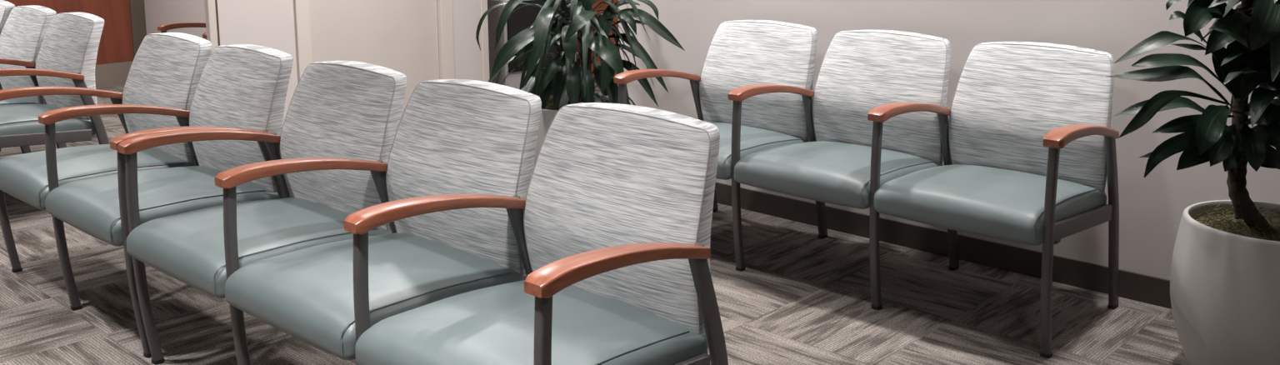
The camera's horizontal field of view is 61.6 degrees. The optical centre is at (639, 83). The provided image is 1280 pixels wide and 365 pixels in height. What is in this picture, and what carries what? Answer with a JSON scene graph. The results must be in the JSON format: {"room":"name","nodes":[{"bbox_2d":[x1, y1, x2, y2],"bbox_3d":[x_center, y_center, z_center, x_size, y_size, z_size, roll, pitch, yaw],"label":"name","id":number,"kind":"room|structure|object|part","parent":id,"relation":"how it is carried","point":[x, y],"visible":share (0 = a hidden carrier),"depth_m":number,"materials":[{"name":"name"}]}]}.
{"room":"hospital interior","nodes":[
{"label":"hospital interior","id":0,"kind":"room"},
{"bbox_2d":[4,0,134,64],"bbox_3d":[-6.566,-1.042,6.067,0.200,2.560,6.957,8,13,43],"label":"door","id":1,"kind":"structure","parent":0,"point":[115,46],"depth_m":8.53,"materials":[{"name":"red wood"}]},
{"bbox_2d":[95,60,133,89],"bbox_3d":[-6.559,0.315,6.287,0.200,0.190,6.957,8,13,43],"label":"baseboard","id":2,"kind":"structure","parent":1,"relation":"attached to","point":[109,75],"depth_m":8.59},
{"bbox_2d":[144,0,206,39],"bbox_3d":[-2.848,-1.211,7.579,3.130,2.750,0.132,8,13,43],"label":"wall","id":3,"kind":"structure","parent":0,"point":[157,12],"depth_m":8.32,"materials":[{"name":"grey paint"}]},
{"bbox_2d":[129,0,146,57],"bbox_3d":[-4.136,-1.372,8.612,0.220,2.750,0.111,8,13,43],"label":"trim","id":4,"kind":"structure","parent":3,"relation":"attached to","point":[138,29],"depth_m":8.67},
{"bbox_2d":[216,0,482,125],"bbox_3d":[-1.718,-1.027,6.407,0.120,2.750,1.787,8,13,43],"label":"wall","id":5,"kind":"structure","parent":0,"point":[269,23],"depth_m":6.10,"materials":[{"name":"grey paint"}]},
{"bbox_2d":[204,0,218,54],"bbox_3d":[-2.320,-0.910,5.704,0.042,2.750,0.042,8,13,43],"label":"trim","id":6,"kind":"structure","parent":5,"relation":"attached to","point":[210,10],"depth_m":5.78,"materials":[{"name":"white paint"}]},
{"bbox_2d":[215,0,219,45],"bbox_3d":[-2.306,-0.914,5.731,0.024,2.750,0.017,8,13,43],"label":"trim","id":7,"kind":"structure","parent":5,"relation":"attached to","point":[216,6],"depth_m":5.82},
{"bbox_2d":[294,0,312,81],"bbox_3d":[-1.986,-0.978,6.114,0.138,2.750,0.086,8,13,43],"label":"trim","id":8,"kind":"structure","parent":5,"relation":"attached to","point":[302,11],"depth_m":6.17,"materials":[{"name":"white paint"}]},
{"bbox_2d":[436,0,454,79],"bbox_3d":[-1.293,-1.099,6.840,0.138,2.750,0.091,8,13,43],"label":"trim","id":9,"kind":"structure","parent":5,"relation":"attached to","point":[444,7],"depth_m":6.92,"materials":[{"name":"white paint"}]},
{"bbox_2d":[480,0,489,81],"bbox_3d":[-1.086,-1.138,7.068,0.142,2.750,0.052,8,13,43],"label":"trim","id":10,"kind":"structure","parent":5,"relation":"attached to","point":[483,3],"depth_m":7.16,"materials":[{"name":"white paint"}]},
{"bbox_2d":[0,77,1188,364],"bbox_3d":[-1.186,0.885,3.440,12.200,0.080,10.100,8,13,43],"label":"floor","id":11,"kind":"structure","parent":0,"point":[801,297],"depth_m":3.71,"materials":[{"name":"carpet"}]},
{"bbox_2d":[0,0,109,154],"bbox_3d":[-3.344,0.079,5.409,1.864,0.903,0.683,8,12,42],"label":"seat","id":12,"kind":"object","parent":11,"relation":"on","point":[40,47],"visible":0.84,"depth_m":5.05,"materials":[{"name":"grey fabric"}]},
{"bbox_3d":[-3.618,-0.179,5.966,0.568,0.568,0.181,8,12,42],"label":"backrest","id":13,"kind":"part","parent":12,"relation":"part of","materials":[{"name":"fabric"}]},
{"bbox_3d":[-3.404,0.138,5.801,0.024,0.651,0.190,8,12,42],"label":"leg","id":14,"kind":"part","parent":12,"relation":"part of","materials":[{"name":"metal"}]},
{"bbox_3d":[-3.166,-0.095,5.128,0.061,0.092,0.503,8,12,42],"label":"armrest","id":15,"kind":"part","parent":12,"relation":"part of","materials":[{"name":"brown wood"}]},
{"bbox_3d":[-3.375,0.123,5.382,0.584,0.138,0.591,8,12,42],"label":"seat","id":16,"kind":"part","parent":12,"relation":"part of","materials":[{"name":"leather"}]},
{"bbox_3d":[-3.175,-0.117,5.564,0.568,0.568,0.181,8,12,42],"label":"backrest","id":17,"kind":"part","parent":12,"relation":"part of","materials":[{"name":"fabric"}]},
{"bbox_3d":[-2.724,-0.033,4.726,0.061,0.092,0.503,8,12,42],"label":"armrest","id":18,"kind":"part","parent":12,"relation":"part of","materials":[{"name":"brown wood"}]},
{"bbox_3d":[-2.706,0.246,4.789,0.020,0.091,0.490,8,12,42],"label":"rail","id":19,"kind":"part","parent":12,"relation":"part of","materials":[{"name":"metal"}]},
{"bbox_3d":[-2.962,0.200,5.399,0.024,0.651,0.190,8,12,42],"label":"leg","id":20,"kind":"part","parent":12,"relation":"part of","materials":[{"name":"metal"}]},
{"bbox_3d":[-2.933,0.186,4.979,0.584,0.138,0.591,8,12,42],"label":"seat","id":21,"kind":"part","parent":12,"relation":"part of","materials":[{"name":"leather"}]},
{"bbox_3d":[-2.733,-0.054,5.162,0.568,0.568,0.181,8,12,42],"label":"backrest","id":22,"kind":"part","parent":12,"relation":"part of","materials":[{"name":"fabric"}]},
{"bbox_3d":[-2.520,0.263,4.997,0.024,0.651,0.190,8,12,42],"label":"leg","id":23,"kind":"part","parent":12,"relation":"part of","materials":[{"name":"metal"}]},
{"bbox_2d":[0,32,293,357],"bbox_3d":[-1.816,0.316,3.899,1.263,0.903,0.683,8,12,42],"label":"seat","id":24,"kind":"object","parent":11,"relation":"on","point":[173,82],"visible":0.8,"depth_m":3.77,"materials":[{"name":"grey fabric"}]},
{"bbox_3d":[-2.444,0.394,4.119,0.028,0.669,0.064,8,12,42],"label":"leg","id":25,"kind":"part","parent":24,"relation":"part of","materials":[{"name":"metal"}]},
{"bbox_3d":[-2.301,0.047,4.222,0.061,0.092,0.503,8,12,42],"label":"armrest","id":26,"kind":"part","parent":24,"relation":"part of","materials":[{"name":"brown wood"}]},
{"bbox_3d":[-2.001,0.457,3.717,0.028,0.669,0.064,8,12,42],"label":"leg","id":27,"kind":"part","parent":24,"relation":"part of","materials":[{"name":"metal"}]},
{"bbox_3d":[-2.068,0.328,4.073,0.584,0.138,0.591,8,12,42],"label":"seat","id":28,"kind":"part","parent":24,"relation":"part of","materials":[{"name":"leather"}]},
{"bbox_3d":[-1.859,0.110,3.820,0.061,0.092,0.503,8,12,42],"label":"armrest","id":29,"kind":"part","parent":24,"relation":"part of","materials":[{"name":"brown wood"}]},
{"bbox_3d":[-2.097,0.343,4.492,0.024,0.651,0.190,8,12,42],"label":"leg","id":30,"kind":"part","parent":24,"relation":"part of","materials":[{"name":"metal"}]},
{"bbox_3d":[-1.559,0.520,3.315,0.028,0.669,0.064,8,12,42],"label":"leg","id":31,"kind":"part","parent":24,"relation":"part of","materials":[{"name":"metal"}]},
{"bbox_3d":[-1.625,0.391,3.671,0.584,0.138,0.591,8,12,42],"label":"seat","id":32,"kind":"part","parent":24,"relation":"part of","materials":[{"name":"leather"}]},
{"bbox_3d":[-1.868,0.089,4.256,0.568,0.568,0.181,8,12,42],"label":"backrest","id":33,"kind":"part","parent":24,"relation":"part of","materials":[{"name":"fabric"}]},
{"bbox_3d":[-1.655,0.406,4.090,0.024,0.651,0.190,8,12,42],"label":"leg","id":34,"kind":"part","parent":24,"relation":"part of","materials":[{"name":"metal"}]},
{"bbox_3d":[-1.417,0.173,3.418,0.061,0.092,0.503,8,12,42],"label":"armrest","id":35,"kind":"part","parent":24,"relation":"part of","materials":[{"name":"brown wood"}]},
{"bbox_3d":[-1.425,0.152,3.854,0.568,0.568,0.181,8,12,42],"label":"backrest","id":36,"kind":"part","parent":24,"relation":"part of","materials":[{"name":"fabric"}]},
{"bbox_3d":[-1.212,0.469,3.688,0.024,0.651,0.190,8,12,42],"label":"leg","id":37,"kind":"part","parent":24,"relation":"part of","materials":[{"name":"metal"}]},
{"bbox_2d":[157,22,207,39],"bbox_3d":[-2.463,-0.107,6.527,0.662,0.903,0.684,8,13,43],"label":"armchair","id":38,"kind":"object","parent":11,"relation":"on","point":[163,27],"visible":0.02,"depth_m":6.51,"materials":[{"name":"brown wood"}]},
{"bbox_3d":[-2.725,-0.345,6.652,0.061,0.092,0.503,8,13,43],"label":"armrest","id":39,"kind":"part","parent":38,"relation":"part of","materials":[{"name":"brown wood"}]},
{"bbox_3d":[-2.288,-0.281,6.244,0.061,0.092,0.503,8,13,43],"label":"armrest","id":40,"kind":"part","parent":38,"relation":"part of","materials":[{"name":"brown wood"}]},
{"bbox_2d":[117,60,728,364],"bbox_3d":[-0.657,0.480,2.851,1.864,0.903,0.683,8,12,41],"label":"seat","id":41,"kind":"object","parent":11,"relation":"on","point":[432,234],"visible":1,"depth_m":2.68,"materials":[{"name":"grey fabric"}]},
{"bbox_3d":[-1.510,0.528,3.264,0.028,0.669,0.064,8,12,41],"label":"leg","id":42,"kind":"part","parent":41,"relation":"part of","materials":[{"name":"metal"}]},
{"bbox_3d":[-1.369,0.181,3.368,0.061,0.092,0.503,8,12,41],"label":"armrest","id":43,"kind":"part","parent":41,"relation":"part of","materials":[{"name":"brown wood"}]},
{"bbox_3d":[-1.063,0.590,2.866,0.028,0.669,0.064,8,12,41],"label":"leg","id":44,"kind":"part","parent":41,"relation":"part of","materials":[{"name":"metal"}]},
{"bbox_3d":[-1.134,0.461,3.221,0.584,0.138,0.591,8,12,41],"label":"seat","id":45,"kind":"part","parent":41,"relation":"part of","materials":[{"name":"leather"}]},
{"bbox_3d":[-1.167,0.476,3.640,0.024,0.651,0.190,8,12,41],"label":"leg","id":46,"kind":"part","parent":41,"relation":"part of","materials":[{"name":"metal"}]},
{"bbox_3d":[-0.923,0.243,2.970,0.061,0.092,0.503,8,12,41],"label":"armrest","id":47,"kind":"part","parent":41,"relation":"part of","materials":[{"name":"brown wood"}]},
{"bbox_3d":[-0.936,0.222,3.406,0.568,0.568,0.181,8,12,41],"label":"backrest","id":48,"kind":"part","parent":41,"relation":"part of","materials":[{"name":"fabric"}]},
{"bbox_3d":[-0.617,0.652,2.468,0.028,0.669,0.064,8,12,41],"label":"leg","id":49,"kind":"part","parent":41,"relation":"part of","materials":[{"name":"metal"}]},
{"bbox_3d":[-0.687,0.523,2.823,0.584,0.138,0.591,8,12,41],"label":"seat","id":50,"kind":"part","parent":41,"relation":"part of","materials":[{"name":"leather"}]},
{"bbox_3d":[-0.721,0.538,3.242,0.024,0.651,0.190,8,12,41],"label":"leg","id":51,"kind":"part","parent":41,"relation":"part of","materials":[{"name":"metal"}]},
{"bbox_3d":[-0.476,0.305,2.572,0.061,0.092,0.503,8,12,41],"label":"armrest","id":52,"kind":"part","parent":41,"relation":"part of","materials":[{"name":"brown wood"}]},
{"bbox_3d":[-0.489,0.284,3.008,0.568,0.568,0.181,8,12,41],"label":"backrest","id":53,"kind":"part","parent":41,"relation":"part of","materials":[{"name":"fabric"}]},
{"bbox_3d":[-0.274,0.600,2.845,0.024,0.651,0.190,8,12,41],"label":"leg","id":54,"kind":"part","parent":41,"relation":"part of","materials":[{"name":"metal"}]},
{"bbox_3d":[-0.241,0.586,2.425,0.584,0.138,0.591,8,12,41],"label":"seat","id":55,"kind":"part","parent":41,"relation":"part of","materials":[{"name":"leather"}]},
{"bbox_3d":[-0.171,0.714,2.070,0.028,0.669,0.064,8,12,41],"label":"leg","id":56,"kind":"part","parent":41,"relation":"part of","materials":[{"name":"metal"}]},
{"bbox_3d":[-0.030,0.367,2.174,0.061,0.092,0.503,8,12,41],"label":"armrest","id":57,"kind":"part","parent":41,"relation":"part of","materials":[{"name":"brown wood"}]},
{"bbox_3d":[-0.043,0.346,2.610,0.568,0.568,0.181,8,12,41],"label":"backrest","id":58,"kind":"part","parent":41,"relation":"part of","materials":[{"name":"fabric"}]},
{"bbox_3d":[-0.013,0.646,2.237,0.020,0.091,0.490,8,12,41],"label":"rail","id":59,"kind":"part","parent":41,"relation":"part of","materials":[{"name":"metal"}]},
{"bbox_3d":[0.172,0.662,2.447,0.024,0.651,0.190,8,12,41],"label":"leg","id":60,"kind":"part","parent":41,"relation":"part of","materials":[{"name":"metal"}]},
{"bbox_2d":[487,0,575,90],"bbox_3d":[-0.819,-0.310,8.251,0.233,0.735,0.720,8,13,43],"label":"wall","id":61,"kind":"structure","parent":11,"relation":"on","point":[524,17],"depth_m":8.00,"materials":[{"name":"grey paint"}]},
{"bbox_3d":[-0.744,-0.382,8.158,0.013,0.525,0.675,8,13,43],"label":"panel","id":62,"kind":"part","parent":61,"relation":"part of","materials":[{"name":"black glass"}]},
{"bbox_2d":[475,0,684,168],"bbox_3d":[-0.350,-0.039,5.016,0.906,1.231,0.796,8,13,43],"label":"potted plant","id":63,"kind":"object","parent":11,"relation":"on","point":[558,85],"visible":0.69,"depth_m":4.87,"materials":[{"name":"green plant"}]},
{"bbox_3d":[-0.313,0.323,5.117,0.501,0.483,0.501,8,13,43],"label":"pot","id":64,"kind":"part","parent":63,"relation":"part of","materials":[{"name":"white ceramic"}]},
{"bbox_2d":[614,20,1119,358],"bbox_3d":[0.782,0.275,4.066,1.864,0.903,0.683,8,13,43],"label":"seat","id":65,"kind":"object","parent":11,"relation":"on","point":[1026,147],"visible":0.94,"depth_m":3.87,"materials":[{"name":"grey fabric"}]},
{"bbox_3d":[-0.062,0.320,4.496,0.028,0.669,0.064,8,13,43],"label":"leg","id":66,"kind":"part","parent":65,"relation":"part of","materials":[{"name":"metal"}]},
{"bbox_3d":[0.082,-0.027,4.597,0.061,0.092,0.503,8,13,43],"label":"armrest","id":67,"kind":"part","parent":65,"relation":"part of","materials":[{"name":"brown wood"}]},
{"bbox_3d":[0.289,0.270,4.865,0.024,0.651,0.190,8,13,43],"label":"leg","id":68,"kind":"part","parent":65,"relation":"part of","materials":[{"name":"metal"}]},
{"bbox_3d":[0.375,0.384,4.089,0.028,0.669,0.064,8,13,43],"label":"leg","id":69,"kind":"part","parent":65,"relation":"part of","materials":[{"name":"metal"}]},
{"bbox_3d":[0.313,0.255,4.446,0.584,0.138,0.591,8,13,43],"label":"seat","id":70,"kind":"part","parent":65,"relation":"part of","materials":[{"name":"leather"}]},
{"bbox_3d":[0.516,0.016,4.626,0.568,0.568,0.181,8,13,43],"label":"backrest","id":71,"kind":"part","parent":65,"relation":"part of","materials":[{"name":"fabric"}]},
{"bbox_3d":[0.519,0.037,4.190,0.061,0.092,0.503,8,13,43],"label":"armrest","id":72,"kind":"part","parent":65,"relation":"part of","materials":[{"name":"brown wood"}]},
{"bbox_3d":[0.726,0.333,4.458,0.024,0.651,0.190,8,13,43],"label":"leg","id":73,"kind":"part","parent":65,"relation":"part of","materials":[{"name":"metal"}]},
{"bbox_3d":[0.750,0.319,4.038,0.584,0.138,0.591,8,13,43],"label":"seat","id":74,"kind":"part","parent":65,"relation":"part of","materials":[{"name":"leather"}]},
{"bbox_3d":[0.813,0.448,3.682,0.028,0.669,0.064,8,13,43],"label":"leg","id":75,"kind":"part","parent":65,"relation":"part of","materials":[{"name":"metal"}]},
{"bbox_3d":[0.953,0.080,4.219,0.568,0.568,0.181,8,13,43],"label":"backrest","id":76,"kind":"part","parent":65,"relation":"part of","materials":[{"name":"fabric"}]},
{"bbox_3d":[0.957,0.101,3.783,0.061,0.092,0.503,8,13,43],"label":"armrest","id":77,"kind":"part","parent":65,"relation":"part of","materials":[{"name":"brown wood"}]},
{"bbox_3d":[1.164,0.397,4.051,0.024,0.651,0.190,8,13,43],"label":"leg","id":78,"kind":"part","parent":65,"relation":"part of","materials":[{"name":"metal"}]},
{"bbox_3d":[1.188,0.382,3.631,0.584,0.138,0.591,8,13,43],"label":"seat","id":79,"kind":"part","parent":65,"relation":"part of","materials":[{"name":"leather"}]},
{"bbox_3d":[1.391,0.143,3.812,0.568,0.568,0.181,8,13,43],"label":"backrest","id":80,"kind":"part","parent":65,"relation":"part of","materials":[{"name":"fabric"}]},
{"bbox_3d":[1.250,0.511,3.275,0.028,0.669,0.064,8,13,43],"label":"leg","id":81,"kind":"part","parent":65,"relation":"part of","materials":[{"name":"metal"}]},
{"bbox_3d":[1.093,0.455,3.540,0.581,0.024,0.036,8,13,43],"label":"cross rail","id":82,"kind":"part","parent":65,"relation":"part of","materials":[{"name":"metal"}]},
{"bbox_3d":[1.395,0.165,3.375,0.061,0.092,0.503,8,13,43],"label":"armrest","id":83,"kind":"part","parent":65,"relation":"part of","materials":[{"name":"brown wood"}]},
{"bbox_3d":[1.412,0.443,3.438,0.020,0.091,0.490,8,13,43],"label":"rail","id":84,"kind":"part","parent":65,"relation":"part of","materials":[{"name":"metal"}]},
{"bbox_3d":[1.601,0.461,3.644,0.024,0.651,0.190,8,13,43],"label":"leg","id":85,"kind":"part","parent":65,"relation":"part of","materials":[{"name":"metal"}]},
{"bbox_2d":[1107,0,1279,364],"bbox_3d":[1.760,0.172,2.957,0.804,1.452,0.614,-6,11,-31],"label":"potted plant","id":86,"kind":"object","parent":11,"relation":"on","point":[1225,271],"visible":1,"depth_m":2.98,"materials":[{"name":"green plant"}]},
{"bbox_3d":[1.826,0.633,3.138,0.501,0.483,0.501,8,13,43],"label":"pot","id":87,"kind":"part","parent":86,"relation":"part of","materials":[{"name":"white ceramic"}]},
{"bbox_2d":[618,0,1279,279],"bbox_3d":[2.407,-0.511,3.090,6.790,2.750,0.140,8,13,43],"label":"wall","id":88,"kind":"structure","parent":0,"point":[1152,207],"depth_m":3.90,"materials":[{"name":"grey paint"}]},
{"bbox_2d":[715,181,1171,309],"bbox_3d":[2.362,0.807,3.247,6.790,0.098,0.012,8,13,43],"label":"baseboard","id":89,"kind":"structure","parent":88,"relation":"attached to","point":[1132,286],"depth_m":4.24,"materials":[{"name":"black rubber"}]},
{"bbox_3d":[-1.652,-2.096,6.311,0.120,0.610,0.923,8,13,43],"label":"wall","id":90,"kind":"structure","parent":0,"visible":0},
{"bbox_2d":[309,0,439,118],"bbox_3d":[-1.611,-0.732,6.498,0.116,2.122,0.914,8,13,43],"label":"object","id":91,"kind":"structure","parent":90,"relation":"in","point":[401,36],"depth_m":6.60,"materials":[{"name":"paint"}]},
{"bbox_3d":[-0.184,-1.401,8.661,5.900,2.750,0.120,8,13,43],"label":"wall","id":92,"kind":"structure","parent":0,"visible":0},
{"bbox_2d":[575,0,618,79],"bbox_3d":[-0.376,-1.086,8.733,0.630,2.092,0.105,8,13,43],"label":"door","id":93,"kind":"structure","parent":92,"relation":"in","point":[604,7],"depth_m":8.78,"materials":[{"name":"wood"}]}
]}

